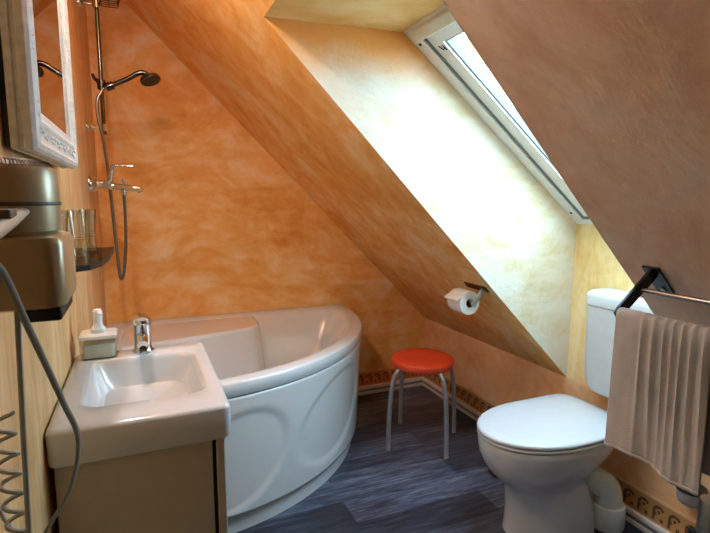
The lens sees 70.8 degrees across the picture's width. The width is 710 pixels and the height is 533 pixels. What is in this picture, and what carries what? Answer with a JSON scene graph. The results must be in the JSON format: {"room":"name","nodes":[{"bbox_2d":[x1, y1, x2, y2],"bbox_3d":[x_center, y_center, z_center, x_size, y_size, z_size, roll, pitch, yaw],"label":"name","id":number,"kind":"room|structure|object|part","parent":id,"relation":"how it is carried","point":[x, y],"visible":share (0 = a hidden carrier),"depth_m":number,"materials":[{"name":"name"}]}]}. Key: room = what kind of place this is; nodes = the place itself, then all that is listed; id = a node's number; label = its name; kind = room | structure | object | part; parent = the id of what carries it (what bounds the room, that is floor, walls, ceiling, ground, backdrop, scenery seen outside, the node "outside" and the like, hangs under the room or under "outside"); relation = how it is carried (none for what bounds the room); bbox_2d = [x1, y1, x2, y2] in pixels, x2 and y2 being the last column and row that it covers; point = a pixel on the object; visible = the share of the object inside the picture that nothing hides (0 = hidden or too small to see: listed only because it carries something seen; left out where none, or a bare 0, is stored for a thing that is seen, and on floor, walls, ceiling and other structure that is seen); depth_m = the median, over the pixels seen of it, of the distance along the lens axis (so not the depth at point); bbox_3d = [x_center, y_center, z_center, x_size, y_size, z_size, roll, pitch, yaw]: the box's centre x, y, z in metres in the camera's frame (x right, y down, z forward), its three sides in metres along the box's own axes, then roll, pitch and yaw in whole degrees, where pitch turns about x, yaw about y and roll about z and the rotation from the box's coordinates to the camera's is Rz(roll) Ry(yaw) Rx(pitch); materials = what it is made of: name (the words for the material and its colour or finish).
{"room":"bathroom","nodes":[
{"label":"bathroom","id":0,"kind":"room"},
{"bbox_2d":[0,0,106,532],"bbox_3d":[-0.537,-0.017,0.653,0.100,2.408,4.117,-3,8,-23],"label":"wall","id":1,"kind":"structure","parent":0,"point":[59,339],"depth_m":1.10,"materials":[{"name":"paint"}]},
{"bbox_2d":[0,231,76,322],"bbox_3d":[-0.369,0.009,0.536,0.113,0.088,0.115,-3,8,-23],"label":"holder","id":2,"kind":"object","parent":1,"relation":"attached to","point":[41,268],"visible":0.86,"depth_m":0.50,"materials":[{"name":"metal"}]},
{"bbox_2d":[14,312,31,532],"bbox_3d":[-0.396,0.343,0.579,0.062,0.618,0.006,-3,8,-23],"label":"power cable","id":3,"kind":"object","parent":2,"relation":"hanging from","point":[18,328],"visible":0.81,"depth_m":0.56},
{"bbox_2d":[0,157,80,532],"bbox_3d":[-0.336,0.204,0.482,0.106,0.617,0.293,-3,8,-23],"label":"hair dryer","id":4,"kind":"object","parent":2,"relation":"in","point":[30,200],"visible":0.98,"depth_m":0.50,"materials":[{"name":"beige plastic"}]},
{"bbox_2d":[0,209,16,218],"bbox_3d":[-0.298,-0.045,0.428,0.010,0.009,0.025,-3,8,-23],"label":"switch","id":5,"kind":"object","parent":4,"relation":"attached to","point":[4,213],"depth_m":0.42,"materials":[{"name":"plastic"}]},
{"bbox_3d":[-0.411,0.247,0.583,0.049,0.160,0.019,-1,8,-7],"label":"coiled cord","id":6,"kind":"part","parent":4,"relation":"part of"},
{"bbox_3d":[-0.292,-0.033,0.414,0.020,0.029,0.193,-3,9,-25],"label":"handle","id":7,"kind":"part","parent":4,"relation":"part of","materials":[{"name":"silver metal"}]},
{"bbox_2d":[0,157,54,168],"bbox_3d":[-0.367,-0.107,0.516,0.096,0.010,0.096,-3,8,-23],"label":"grille","id":8,"kind":"object","parent":4,"relation":"attached to","point":[5,162],"depth_m":0.49,"materials":[{"name":"plastic"}]},
{"bbox_2d":[0,0,77,168],"bbox_3d":[-0.625,-0.548,0.983,0.048,0.670,0.560,-3,8,-23],"label":"wall mirror","id":9,"kind":"object","parent":1,"relation":"attached to","point":[37,100],"visible":1,"depth_m":0.83,"materials":[{"name":"white paint"}]},
{"bbox_2d":[32,0,68,136],"bbox_3d":[-0.624,-0.548,0.983,0.027,0.538,0.428,-3,8,-23],"label":"mirror glass","id":10,"kind":"object","parent":9,"relation":"attached to","point":[49,15],"depth_m":1.02,"materials":[{"name":"mirror"}]},
{"bbox_2d":[74,247,113,271],"bbox_3d":[-0.600,-0.018,1.086,0.124,0.024,0.405,-3,8,-23],"label":"glass shelf","id":11,"kind":"object","parent":1,"relation":"attached to","point":[101,256],"visible":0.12,"depth_m":1.06,"materials":[{"name":"grey"}]},
{"bbox_2d":[68,217,87,256],"bbox_3d":[-0.597,-0.071,1.077,0.036,0.098,0.036,-3,8,-23],"label":"tumbler","id":12,"kind":"object","parent":11,"relation":"on","point":[68,217],"visible":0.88,"depth_m":1.08,"materials":[{"name":"clear glass"}]},
{"bbox_2d":[79,211,96,250],"bbox_3d":[-0.635,-0.087,1.191,0.036,0.098,0.036,-3,8,-23],"label":"tumbler","id":13,"kind":"object","parent":11,"relation":"on","point":[79,211],"visible":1,"depth_m":1.20,"materials":[{"name":"clear glass"}]},
{"bbox_2d":[78,0,114,134],"bbox_3d":[-1.081,-0.852,2.104,0.119,0.575,0.043,-3,8,-23],"label":"shower rail","id":14,"kind":"object","parent":1,"relation":"attached to","point":[101,83],"visible":0.98,"depth_m":2.10,"materials":[{"name":"silver metal"}]},
{"bbox_3d":[-1.075,-0.852,2.108,0.017,0.575,0.017,-3,8,-23],"label":"rail","id":15,"kind":"part","parent":14,"relation":"part of","materials":[{"name":"silver metal"}]},
{"bbox_2d":[100,0,119,8],"bbox_3d":[-1.029,-1.120,2.091,0.080,0.036,0.110,-3,8,-23],"label":"basket","id":16,"kind":"object","parent":14,"relation":"attached to","point":[117,1],"visible":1,"depth_m":2.11,"materials":[{"name":"silver metal"}]},
{"bbox_2d":[88,164,143,194],"bbox_3d":[-1.040,-0.381,2.188,0.212,0.134,0.222,-3,8,-23],"label":"mixer","id":17,"kind":"object","parent":1,"relation":"attached to","point":[94,184],"visible":1,"depth_m":2.14,"materials":[{"name":"silver metal"}]},
{"bbox_3d":[-1.016,-0.402,2.162,0.103,0.085,0.032,-3,8,-23],"label":"lever","id":18,"kind":"part","parent":17,"relation":"part of","materials":[{"name":"silver metal"}]},
{"bbox_2d":[121,189,126,194],"bbox_3d":[-1.000,-0.322,2.159,0.024,0.024,0.024,-3,8,-23],"label":"outlet","id":19,"kind":"object","parent":17,"relation":"attached to","point":[123,191],"depth_m":2.15,"materials":[{"name":"silver metal"}]},
{"bbox_3d":[-0.990,-0.340,2.167,0.141,0.046,0.031,-2,8,-13],"label":"spout","id":20,"kind":"part","parent":17,"relation":"part of","materials":[{"name":"silver metal"}]},
{"bbox_2d":[95,70,160,279],"bbox_3d":[-0.973,-0.394,2.193,0.264,0.912,0.085,-3,8,-23],"label":"shower","id":21,"kind":"object","parent":1,"relation":"attached to","point":[148,79],"visible":0.98,"depth_m":2.16,"materials":[{"name":"silver metal"}]},
{"bbox_3d":[-0.973,-0.801,2.146,0.190,0.094,0.025,-3,8,-21],"label":"handle","id":22,"kind":"part","parent":21,"relation":"part of","materials":[{"name":"silver metal"}]},
{"bbox_3d":[-0.887,-0.804,2.172,0.072,0.033,0.072,-3,8,-23],"label":"spray plate","id":23,"kind":"part","parent":21,"relation":"part of","materials":[{"name":"black metal"}]},
{"bbox_2d":[86,0,423,386],"bbox_3d":[-0.434,-0.333,2.969,2.133,2.408,0.102,-3,8,-23],"label":"wall","id":24,"kind":"structure","parent":0,"point":[217,225],"depth_m":2.74,"materials":[{"name":"orange paint"}]},
{"bbox_2d":[358,377,421,395],"bbox_3d":[-0.416,0.840,3.078,1.933,0.055,0.012,-3,8,-23],"label":"baseboard","id":25,"kind":"structure","parent":24,"relation":"attached to","point":[382,387],"depth_m":3.33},
{"bbox_2d":[123,0,565,376],"bbox_3d":[-0.159,-0.495,2.330,1.954,1.954,1.242,-3,8,-23],"label":"ceiling","id":26,"kind":"structure","parent":0,"point":[228,46],"depth_m":2.22,"materials":[{"name":"orange paint"}]},
{"bbox_2d":[464,282,489,307],"bbox_3d":[0.496,0.120,2.151,0.077,0.090,0.165,-3,8,-23],"label":"paper holder","id":27,"kind":"object","parent":26,"relation":"attached to","point":[482,289],"visible":0.77,"depth_m":2.10,"materials":[{"name":"silver metal"}]},
{"bbox_2d":[444,288,478,314],"bbox_3d":[0.461,0.150,2.159,0.119,0.102,0.096,-3,8,-23],"label":"toilet roll","id":28,"kind":"object","parent":27,"relation":"on","point":[457,299],"visible":0.9,"depth_m":2.12,"materials":[{"name":"white paper"}]},
{"bbox_3d":[0.522,0.088,2.150,0.026,0.026,0.150,-3,8,-23],"label":"wall plate","id":29,"kind":"part","parent":27,"relation":"part of","materials":[{"name":"silver metal"}]},
{"bbox_3d":[0.517,0.131,2.099,0.074,0.082,0.006,-3,8,-23],"label":"arm","id":30,"kind":"part","parent":27,"relation":"part of","materials":[{"name":"metal"}]},
{"bbox_2d":[264,0,444,31],"bbox_3d":[0.086,-0.775,1.306,0.488,0.066,0.745,-3,8,-23],"label":"ceiling","id":31,"kind":"structure","parent":0,"point":[390,15],"depth_m":1.53,"materials":[{"name":"beige paint"}]},
{"bbox_2d":[263,16,575,376],"bbox_3d":[0.402,-0.213,1.929,1.502,1.507,0.002,-3,8,-23],"label":"wall","id":32,"kind":"structure","parent":0,"point":[505,223],"depth_m":1.90,"materials":[{"name":"beige paint"}]},
{"bbox_2d":[403,5,592,224],"bbox_3d":[0.740,-0.491,1.628,0.952,0.776,0.745,-3,8,-23],"label":"window","id":33,"kind":"structure","parent":32,"relation":"in","point":[437,36],"depth_m":1.81,"materials":[{"name":"white paint"}]},
{"bbox_2d":[236,385,643,532],"bbox_3d":[0.393,1.164,1.219,2.133,0.080,4.317,-3,8,-23],"label":"floor","id":34,"kind":"structure","parent":0,"point":[410,487],"depth_m":2.25,"materials":[{"name":"grey wood"}]},
{"bbox_2d":[54,438,227,532],"bbox_3d":[-0.516,0.724,1.299,0.346,0.765,0.490,-3,8,-23],"label":"vanity cabinet","id":35,"kind":"object","parent":34,"relation":"on","point":[179,489],"visible":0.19,"depth_m":1.03,"materials":[{"name":"beige paint"}]},
{"bbox_2d":[45,342,230,467],"bbox_3d":[-0.524,0.321,1.239,0.345,0.103,0.518,-3,8,-23],"label":"basin","id":36,"kind":"object","parent":35,"relation":"in","point":[125,403],"visible":0.98,"depth_m":1.06,"materials":[{"name":"white ceramic"}]},
{"bbox_2d":[79,309,117,358],"bbox_3d":[-0.708,0.182,1.379,0.092,0.132,0.082,-3,8,-23],"label":"soap dispenser","id":37,"kind":"object","parent":36,"relation":"on","point":[99,341],"visible":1,"depth_m":1.36,"materials":[{"name":"white"}]},
{"bbox_3d":[-0.708,0.186,1.380,0.092,0.010,0.082,-3,8,-23],"label":"lid","id":38,"kind":"part","parent":37,"relation":"part of","materials":[{"name":"white plastic"}]},
{"bbox_2d":[132,312,153,354],"bbox_3d":[-0.593,0.188,1.393,0.058,0.119,0.117,-3,8,-23],"label":"tap","id":39,"kind":"object","parent":36,"relation":"on","point":[141,323],"visible":1,"depth_m":1.40,"materials":[{"name":"silver metal"}]},
{"bbox_3d":[-0.592,0.141,1.385,0.028,0.025,0.078,-3,8,-23],"label":"lever","id":40,"kind":"part","parent":39,"relation":"part of","materials":[{"name":"silver metal"}]},
{"bbox_3d":[-0.586,0.202,1.379,0.032,0.036,0.083,-3,8,-23],"label":"spout","id":41,"kind":"part","parent":39,"relation":"part of","materials":[{"name":"silver metal"}]},
{"bbox_3d":[-0.388,0.693,1.350,0.018,0.712,0.490,-3,8,-23],"label":"door","id":42,"kind":"part","parent":35,"relation":"part of","materials":[{"name":"beige paint"}]},
{"bbox_2d":[106,304,361,532],"bbox_3d":[-0.475,0.644,2.411,1.321,0.622,1.129,-3,8,-23],"label":"bathtub","id":43,"kind":"object","parent":34,"relation":"on","point":[288,377],"visible":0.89,"depth_m":2.15,"materials":[{"name":"white plastic"}]},
{"bbox_3d":[-0.192,0.633,2.420,0.364,0.476,1.508,3,8,18],"label":"panel","id":44,"kind":"part","parent":43,"relation":"part of","materials":[{"name":"white plastic"}]},
{"bbox_2d":[386,348,455,458],"bbox_3d":[0.352,0.698,2.636,0.334,0.460,0.344,3,8,19],"label":"stool","id":45,"kind":"object","parent":34,"relation":"on","point":[421,361],"visible":1,"depth_m":2.54,"materials":[{"name":"red plastic"}]},
{"bbox_3d":[0.209,0.723,2.556,0.115,0.425,0.023,-5,9,-32],"label":"leg","id":46,"kind":"part","parent":45,"relation":"part of","materials":[{"name":"silver metal"}]},
{"bbox_3d":[0.279,0.691,2.794,0.023,0.425,0.115,-3,9,-25],"label":"leg","id":47,"kind":"part","parent":45,"relation":"part of","materials":[{"name":"silver metal"}]},
{"bbox_3d":[0.351,0.492,2.615,0.328,0.046,0.328,-3,8,-23],"label":"seat","id":48,"kind":"part","parent":45,"relation":"part of","materials":[{"name":"red plastic"}]},
{"bbox_3d":[0.432,0.731,2.500,0.023,0.425,0.115,-4,9,-29],"label":"leg","id":49,"kind":"part","parent":45,"relation":"part of","materials":[{"name":"silver metal"}]},
{"bbox_3d":[0.504,0.703,2.710,0.115,0.425,0.023,-3,8,-23],"label":"leg","id":50,"kind":"part","parent":45,"relation":"part of","materials":[{"name":"silver metal"}]},
{"bbox_2d":[477,394,613,532],"bbox_3d":[0.736,0.804,1.951,0.584,0.440,0.388,-3,8,-23],"label":"toilet","id":51,"kind":"object","parent":34,"relation":"on","point":[543,450],"visible":0.88,"depth_m":1.84,"materials":[{"name":"white ceramic"}]},
{"bbox_3d":[0.737,0.596,1.923,0.584,0.020,0.388,-3,8,-23],"label":"lid","id":52,"kind":"part","parent":51,"relation":"part of","materials":[{"name":"white plastic"}]},
{"bbox_2d":[585,467,625,532],"bbox_3d":[0.969,0.899,1.957,0.180,0.251,0.140,3,8,22],"label":"pipe","id":53,"kind":"object","parent":34,"relation":"on","point":[609,506],"visible":0.66,"depth_m":1.91,"materials":[{"name":"grey plastic"}]},
{"bbox_2d":[688,494,709,532],"bbox_3d":[1.137,0.906,1.614,0.084,0.330,0.089,-3,8,-23],"label":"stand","id":54,"kind":"object","parent":34,"relation":"on","point":[703,512],"visible":1,"depth_m":1.59,"materials":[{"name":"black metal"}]},
{"bbox_2d":[250,0,709,326],"bbox_3d":[0.653,-0.236,0.456,1.954,1.954,2.875,-3,8,-23],"label":"ceiling","id":55,"kind":"structure","parent":0,"point":[615,93],"depth_m":0.92,"materials":[{"name":"paint"}]},
{"bbox_2d":[614,265,709,316],"bbox_3d":[0.766,0.085,0.979,0.184,0.115,0.477,-3,8,-23],"label":"towel rack","id":56,"kind":"object","parent":55,"relation":"attached to","point":[653,275],"visible":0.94,"depth_m":1.16,"materials":[{"name":"black metal"}]},
{"bbox_3d":[0.655,0.061,1.165,0.130,0.111,0.006,-3,8,-23],"label":"arm","id":57,"kind":"part","parent":56,"relation":"part of","materials":[{"name":"black metal"}]},
{"bbox_2d":[604,307,709,495],"bbox_3d":[0.647,0.274,1.065,0.046,0.339,0.222,-3,8,-23],"label":"towel","id":58,"kind":"object","parent":56,"relation":"hanging from","point":[658,411],"visible":1,"depth_m":1.05,"materials":[{"name":"white fabric"}]},
{"bbox_3d":[0.758,0.083,0.973,0.012,0.012,0.433,-3,8,-23],"label":"rail","id":59,"kind":"part","parent":56,"relation":"part of","materials":[{"name":"metal"}]},
{"bbox_2d":[442,0,654,314],"bbox_3d":[0.695,-0.119,1.253,1.502,1.507,0.002,-3,8,-23],"label":"wall","id":60,"kind":"structure","parent":0,"point":[442,0],"depth_m":1.10,"materials":[{"name":"beige paint"}]},
{"bbox_2d":[423,318,709,532],"bbox_3d":[1.327,0.839,1.579,0.102,0.475,4.117,-3,8,-23],"label":"wall","id":61,"kind":"structure","parent":0,"point":[498,376],"depth_m":2.49,"materials":[{"name":"orange paint"}]},
{"bbox_2d":[422,377,668,532],"bbox_3d":[1.276,1.050,1.585,0.012,0.055,4.117,-3,8,-23],"label":"baseboard","id":62,"kind":"structure","parent":61,"relation":"attached to","point":[633,517],"depth_m":2.00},
{"bbox_2d":[567,224,633,386],"bbox_3d":[1.132,0.204,1.894,0.050,0.695,0.745,-3,8,-23],"label":"wall","id":63,"kind":"structure","parent":61,"relation":"attached to","point":[596,266],"depth_m":2.15,"materials":[{"name":"paint"}]},
{"bbox_2d":[584,288,652,397],"bbox_3d":[1.036,0.412,1.897,0.141,0.623,0.393,-3,8,-23],"label":"cistern","id":64,"kind":"object","parent":63,"relation":"attached to","point":[602,303],"visible":0.2,"depth_m":1.96,"materials":[{"name":"white ceramic"}]},
{"bbox_3d":[1.050,0.351,1.895,0.110,0.363,0.387,-3,8,-23],"label":"tank","id":65,"kind":"part","parent":64,"relation":"part of","materials":[{"name":"white ceramic"}]},
{"bbox_3d":[1.050,0.140,1.865,0.113,0.062,0.393,-3,8,-23],"label":"tank lid","id":66,"kind":"part","parent":64,"relation":"part of","materials":[{"name":"white ceramic"}]},
{"bbox_2d":[676,484,707,507],"bbox_3d":[1.157,0.787,1.722,0.096,0.058,0.096,-3,8,-23],"label":"cup","id":67,"kind":"object","parent":61,"relation":"attached to","point":[686,498],"visible":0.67,"depth_m":1.69,"materials":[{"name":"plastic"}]}
]}

